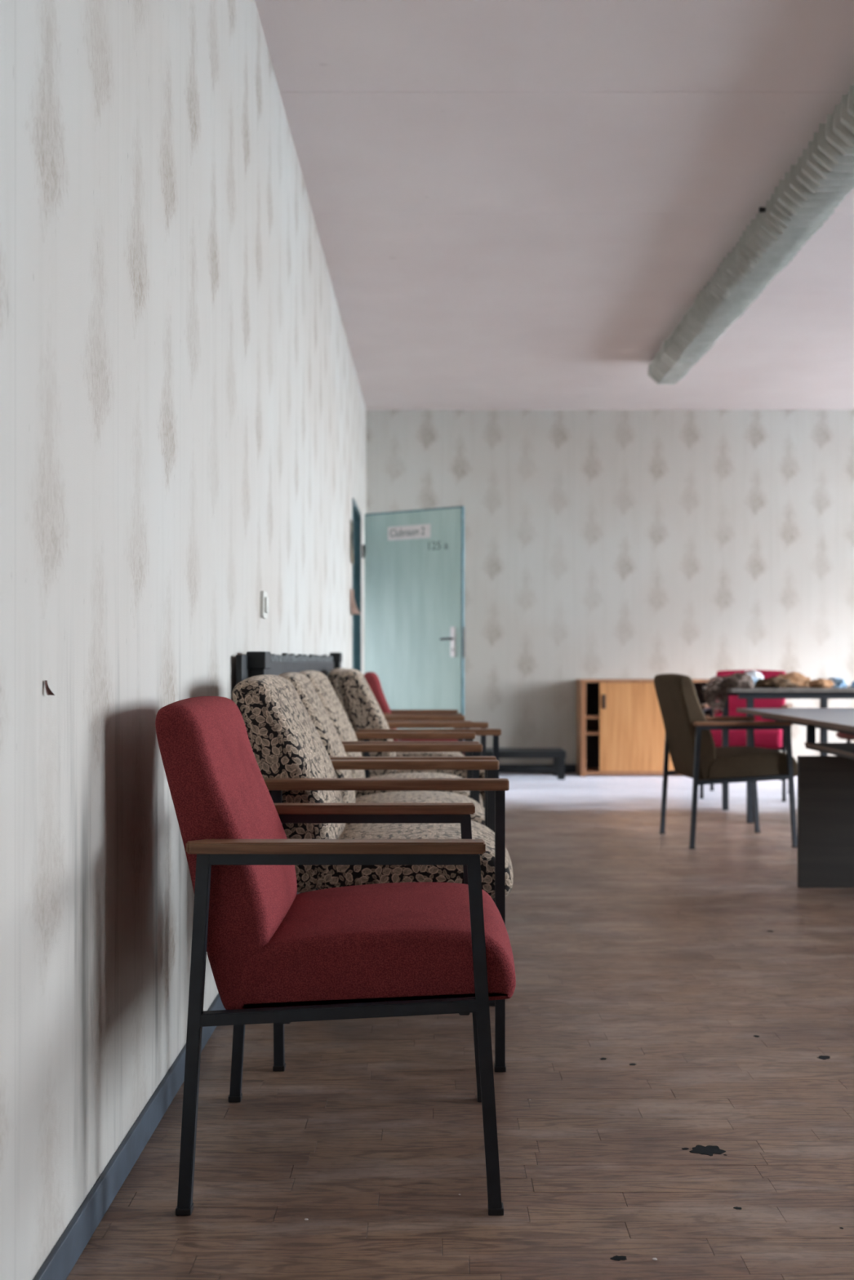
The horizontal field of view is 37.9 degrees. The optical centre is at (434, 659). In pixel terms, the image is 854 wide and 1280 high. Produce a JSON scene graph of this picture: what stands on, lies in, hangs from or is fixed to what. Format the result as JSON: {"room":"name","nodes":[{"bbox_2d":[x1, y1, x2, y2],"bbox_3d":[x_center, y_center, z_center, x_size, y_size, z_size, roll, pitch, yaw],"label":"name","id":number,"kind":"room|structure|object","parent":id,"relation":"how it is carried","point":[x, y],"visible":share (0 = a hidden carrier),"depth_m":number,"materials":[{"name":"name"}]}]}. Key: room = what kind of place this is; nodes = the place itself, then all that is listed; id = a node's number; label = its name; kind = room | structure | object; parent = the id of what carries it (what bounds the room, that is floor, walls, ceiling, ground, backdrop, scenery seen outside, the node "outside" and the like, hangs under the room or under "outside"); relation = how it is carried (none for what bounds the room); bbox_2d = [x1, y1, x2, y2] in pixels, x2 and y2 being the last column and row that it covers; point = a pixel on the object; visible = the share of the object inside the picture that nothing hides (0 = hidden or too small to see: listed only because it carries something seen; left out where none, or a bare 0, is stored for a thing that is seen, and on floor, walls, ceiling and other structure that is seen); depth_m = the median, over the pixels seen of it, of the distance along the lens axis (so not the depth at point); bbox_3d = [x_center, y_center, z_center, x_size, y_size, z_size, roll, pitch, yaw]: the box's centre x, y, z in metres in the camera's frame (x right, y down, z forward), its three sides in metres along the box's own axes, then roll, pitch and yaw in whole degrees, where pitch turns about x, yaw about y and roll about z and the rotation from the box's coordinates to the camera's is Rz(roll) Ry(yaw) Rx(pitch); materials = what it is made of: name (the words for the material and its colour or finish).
{"room":"waiting room","nodes":[
{"label":"waiting room","id":0,"kind":"room"},
{"bbox_2d":[0,0,366,1279],"bbox_3d":[-0.636,-0.560,3.075,0.160,2.960,14.150,0,0,0],"label":"wall","id":1,"kind":"structure","parent":0,"point":[183,411],"depth_m":2.24,"materials":[{"name":"paper"}]},
{"bbox_2d":[44,680,54,695],"bbox_3d":[-0.548,0.039,1.772,0.013,0.022,0.010,0,0,0],"label":"wallpaper tear","id":2,"kind":"object","parent":1,"relation":"attached to","point":[49,692],"visible":1,"depth_m":1.77},
{"bbox_2d":[32,993,226,1279],"bbox_3d":[-0.551,0.888,3.075,0.010,0.064,14.150,0,0,0],"label":"baseboard","id":3,"kind":"structure","parent":1,"relation":"attached to","point":[67,1251],"depth_m":2.12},
{"bbox_2d":[260,591,268,618],"bbox_3d":[-0.547,-0.178,4.020,0.017,0.088,0.105,0,0,0],"label":"light switch","id":4,"kind":"object","parent":1,"relation":"attached to","point":[264,595],"visible":1,"depth_m":3.99,"materials":[{"name":"beige plastic"}]},
{"bbox_2d":[350,519,354,564],"bbox_3d":[-0.552,-0.788,8.281,0.010,0.290,0.262,0,0,2],"label":"notice sheet","id":5,"kind":"object","parent":1,"relation":"attached to","point":[352,559],"visible":1,"depth_m":8.29,"materials":[{"name":"paper"}]},
{"bbox_2d":[350,587,360,615],"bbox_3d":[-0.523,-0.387,8.280,0.060,0.176,0.307,0,0,0],"label":"paper","id":6,"kind":"object","parent":1,"relation":"attached to","point":[354,610],"visible":1,"depth_m":8.24,"materials":[{"name":"beige paper"}]},
{"bbox_2d":[352,497,360,671],"bbox_3d":[-0.634,-0.090,8.890,0.168,2.020,0.900,0,0,0],"label":"trim","id":7,"kind":"structure","parent":1,"relation":"attached to","point":[356,512],"depth_m":9.29,"materials":[{"name":"teal paint"}]},
{"bbox_2d":[361,506,464,740],"bbox_3d":[-0.172,-0.091,9.045,0.891,1.999,0.097,0,0,34],"label":"door","id":8,"kind":"structure","parent":1,"relation":"in","point":[415,559],"depth_m":9.03,"materials":[{"name":"teal paint"}]},
{"bbox_2d":[66,773,853,1279],"bbox_3d":[3.097,0.980,3.125,7.606,0.121,14.250,0,0,0],"label":"floor","id":9,"kind":"structure","parent":0,"point":[679,1019],"depth_m":2.56,"materials":[{"name":"brown wood"}]},
{"bbox_2d":[235,651,342,894],"bbox_3d":[-0.509,0.441,4.930,0.066,0.958,3.060,0,0,0],"label":"radiator","id":10,"kind":"object","parent":9,"relation":"on","point":[252,664],"visible":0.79,"depth_m":4.09,"materials":[{"name":"metal"}]},
{"bbox_2d":[155,696,515,1215],"bbox_3d":[-0.169,0.494,2.336,0.626,0.851,0.574,0,0,0],"label":"armchair","id":11,"kind":"object","parent":9,"relation":"on","point":[276,954],"visible":1,"depth_m":2.10,"materials":[{"name":"red fabric"}]},
{"bbox_2d":[231,674,513,1071],"bbox_3d":[-0.141,0.478,3.055,0.660,0.884,0.574,0,0,1],"label":"armchair","id":12,"kind":"object","parent":9,"relation":"on","point":[294,762],"visible":0.7,"depth_m":2.82,"materials":[{"name":"beige fabric"}]},
{"bbox_2d":[277,671,496,891],"bbox_3d":[-0.149,0.478,3.690,0.660,0.884,0.574,0,0,-2],"label":"armchair","id":13,"kind":"object","parent":9,"relation":"on","point":[335,749],"visible":0.3,"depth_m":3.61,"materials":[{"name":"beige fabric"}]},
{"bbox_2d":[298,670,483,806],"bbox_3d":[-0.161,0.478,4.335,0.660,0.884,0.574,0,0,1],"label":"armchair","id":14,"kind":"object","parent":9,"relation":"on","point":[324,689],"visible":0.27,"depth_m":4.29,"materials":[{"name":"beige fabric"}]},
{"bbox_2d":[327,667,471,756],"bbox_3d":[-0.156,0.478,5.700,0.660,0.884,0.574,0,0,-2],"label":"armchair","id":15,"kind":"object","parent":9,"relation":"on","point":[332,675],"visible":0.07,"depth_m":5.51,"materials":[{"name":"beige fabric"}]},
{"bbox_2d":[363,671,464,755],"bbox_3d":[-0.104,0.494,7.269,0.626,0.851,0.574,0,0,-1],"label":"armchair","id":16,"kind":"object","parent":9,"relation":"on","point":[372,679],"visible":0.18,"depth_m":7.05,"materials":[{"name":"red fabric"}]},
{"bbox_2d":[337,668,501,808],"bbox_3d":[-0.066,0.478,5.064,0.660,0.884,0.574,0,0,-3],"label":"armchair","id":17,"kind":"object","parent":9,"relation":"on","point":[364,713],"visible":0.36,"depth_m":4.82,"materials":[{"name":"beige fabric"}]},
{"bbox_2d":[479,747,565,779],"bbox_3d":[0.595,0.810,9.750,0.830,0.220,0.400,0,0,0],"label":"bench","id":18,"kind":"object","parent":9,"relation":"on","point":[558,754],"visible":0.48,"depth_m":9.56,"materials":[{"name":"black metal"}]},
{"bbox_2d":[575,679,715,776],"bbox_3d":[1.719,0.537,9.970,1.138,0.765,0.320,0,0,0],"label":"sideboard","id":19,"kind":"object","parent":9,"relation":"on","point":[620,728],"visible":0.66,"depth_m":9.81,"materials":[{"name":"brown wood"}]},
{"bbox_2d":[586,730,599,734],"bbox_3d":[1.725,0.584,9.975,1.058,0.016,0.286,0,0,0],"label":"shelf","id":20,"kind":"object","parent":19,"relation":"attached to","point":[588,732],"depth_m":9.86,"materials":[{"name":"brown wood"}]},
{"bbox_2d":[586,715,714,718],"bbox_3d":[1.725,0.455,9.975,1.058,0.018,0.286,0,0,0],"label":"shelf","id":21,"kind":"object","parent":19,"relation":"attached to","point":[587,716],"depth_m":9.81,"materials":[{"name":"brown wood"}]},
{"bbox_2d":[653,673,797,848],"bbox_3d":[1.476,0.494,6.348,0.626,0.851,0.574,0,0,-5],"label":"armchair","id":22,"kind":"object","parent":9,"relation":"on","point":[689,742],"visible":0.98,"depth_m":6.11,"materials":[{"name":"brown fabric"}]},
{"bbox_2d":[699,670,792,801],"bbox_3d":[2.116,0.494,8.438,0.574,0.851,0.626,0,0,20],"label":"armchair","id":23,"kind":"object","parent":9,"relation":"on","point":[775,740],"visible":0.48,"depth_m":8.26,"materials":[{"name":"fabric"}]},
{"bbox_2d":[702,685,853,822],"bbox_3d":[2.760,0.539,7.335,2.200,0.758,0.750,0,0,0],"label":"table","id":24,"kind":"object","parent":9,"relation":"on","point":[749,694],"visible":0.66,"depth_m":7.00,"materials":[{"name":"black metal"}]},
{"bbox_2d":[700,675,727,713],"bbox_3d":[1.595,0.199,7.120,0.125,0.214,0.140,0,0,0],"label":"wire bundle","id":25,"kind":"object","parent":24,"relation":"hanging from","point":[713,687],"visible":1,"depth_m":7.08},
{"bbox_2d":[709,677,724,684],"bbox_3d":[1.703,0.132,7.457,0.111,0.057,0.125,0,0,-41],"label":"rag","id":26,"kind":"object","parent":24,"relation":"on","point":[719,678],"visible":0.24,"depth_m":7.44,"materials":[{"name":"grey fabric"}]},
{"bbox_2d":[721,672,754,688],"bbox_3d":[1.734,0.116,7.100,0.173,0.088,0.242,0,0,0],"label":"crumpled cloth","id":27,"kind":"object","parent":24,"relation":"on","point":[737,680],"visible":0.98,"depth_m":7.04,"materials":[{"name":"grey fabric"}]},
{"bbox_2d":[744,670,763,684],"bbox_3d":[1.928,0.111,7.562,0.122,0.099,0.135,0,0,-13],"label":"film","id":28,"kind":"object","parent":24,"relation":"on","point":[755,674],"visible":0.27,"depth_m":7.52,"materials":[{"name":"white plastic"}]},
{"bbox_2d":[753,676,798,688],"bbox_3d":[1.961,0.128,7.177,0.220,0.065,0.209,0,0,-24],"label":"rag","id":29,"kind":"object","parent":24,"relation":"on","point":[773,682],"visible":1,"depth_m":7.12,"materials":[{"name":"brown fabric"}]},
{"bbox_2d":[776,671,811,687],"bbox_3d":[2.117,0.115,7.389,0.229,0.091,0.200,0,0,0],"label":"rag","id":30,"kind":"object","parent":24,"relation":"on","point":[796,677],"visible":0.59,"depth_m":7.34,"materials":[{"name":"beige fabric"}]},
{"bbox_2d":[808,678,835,688],"bbox_3d":[2.222,0.132,7.163,0.144,0.057,0.122,0,0,39],"label":"rag","id":31,"kind":"object","parent":24,"relation":"on","point":[820,682],"visible":1,"depth_m":7.13,"materials":[{"name":"beige fabric"}]},
{"bbox_2d":[826,676,847,688],"bbox_3d":[2.330,0.130,7.236,0.124,0.061,0.166,0,0,0],"label":"crumpled bag","id":32,"kind":"object","parent":24,"relation":"on","point":[839,682],"visible":0.61,"depth_m":7.18,"materials":[{"name":"blue plastic"}]},
{"bbox_2d":[736,707,853,887],"bbox_3d":[2.026,0.590,5.310,1.107,0.661,2.820,0,0,0],"label":"desk","id":33,"kind":"object","parent":9,"relation":"on","point":[825,784],"visible":1,"depth_m":5.03,"materials":[{"name":"grey laminate"}]},
{"bbox_2d":[835,732,853,742],"bbox_3d":[2.860,0.695,8.220,0.400,0.450,0.400,0,0,0],"label":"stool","id":34,"kind":"object","parent":9,"relation":"on","point":[848,737],"visible":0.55,"depth_m":8.15,"materials":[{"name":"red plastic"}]},
{"bbox_2d":[254,0,853,409],"bbox_3d":[3.142,-2.115,3.075,7.716,0.150,14.450,0,0,0],"label":"ceiling","id":35,"kind":"structure","parent":0,"point":[515,204],"depth_m":5.33,"materials":[{"name":"paint"}]},
{"bbox_2d":[647,84,853,384],"bbox_3d":[1.581,-1.950,5.491,0.292,0.178,6.018,0,0,0],"label":"duct pipe","id":36,"kind":"object","parent":35,"relation":"attached to","point":[820,179],"visible":1,"depth_m":5.65,"materials":[{"name":"grey plastic"}]},
{"bbox_2d":[366,409,853,764],"bbox_3d":[3.142,-0.560,10.225,7.716,2.960,0.150,0,0,0],"label":"wall","id":37,"kind":"structure","parent":0,"point":[599,544],"depth_m":10.15,"materials":[{"name":"paper"}]},
{"bbox_2d":[498,764,576,773],"bbox_3d":[3.128,0.886,10.144,7.344,0.068,0.012,0,0,0],"label":"baseboard","id":38,"kind":"structure","parent":37,"relation":"attached to","point":[568,768],"depth_m":10.14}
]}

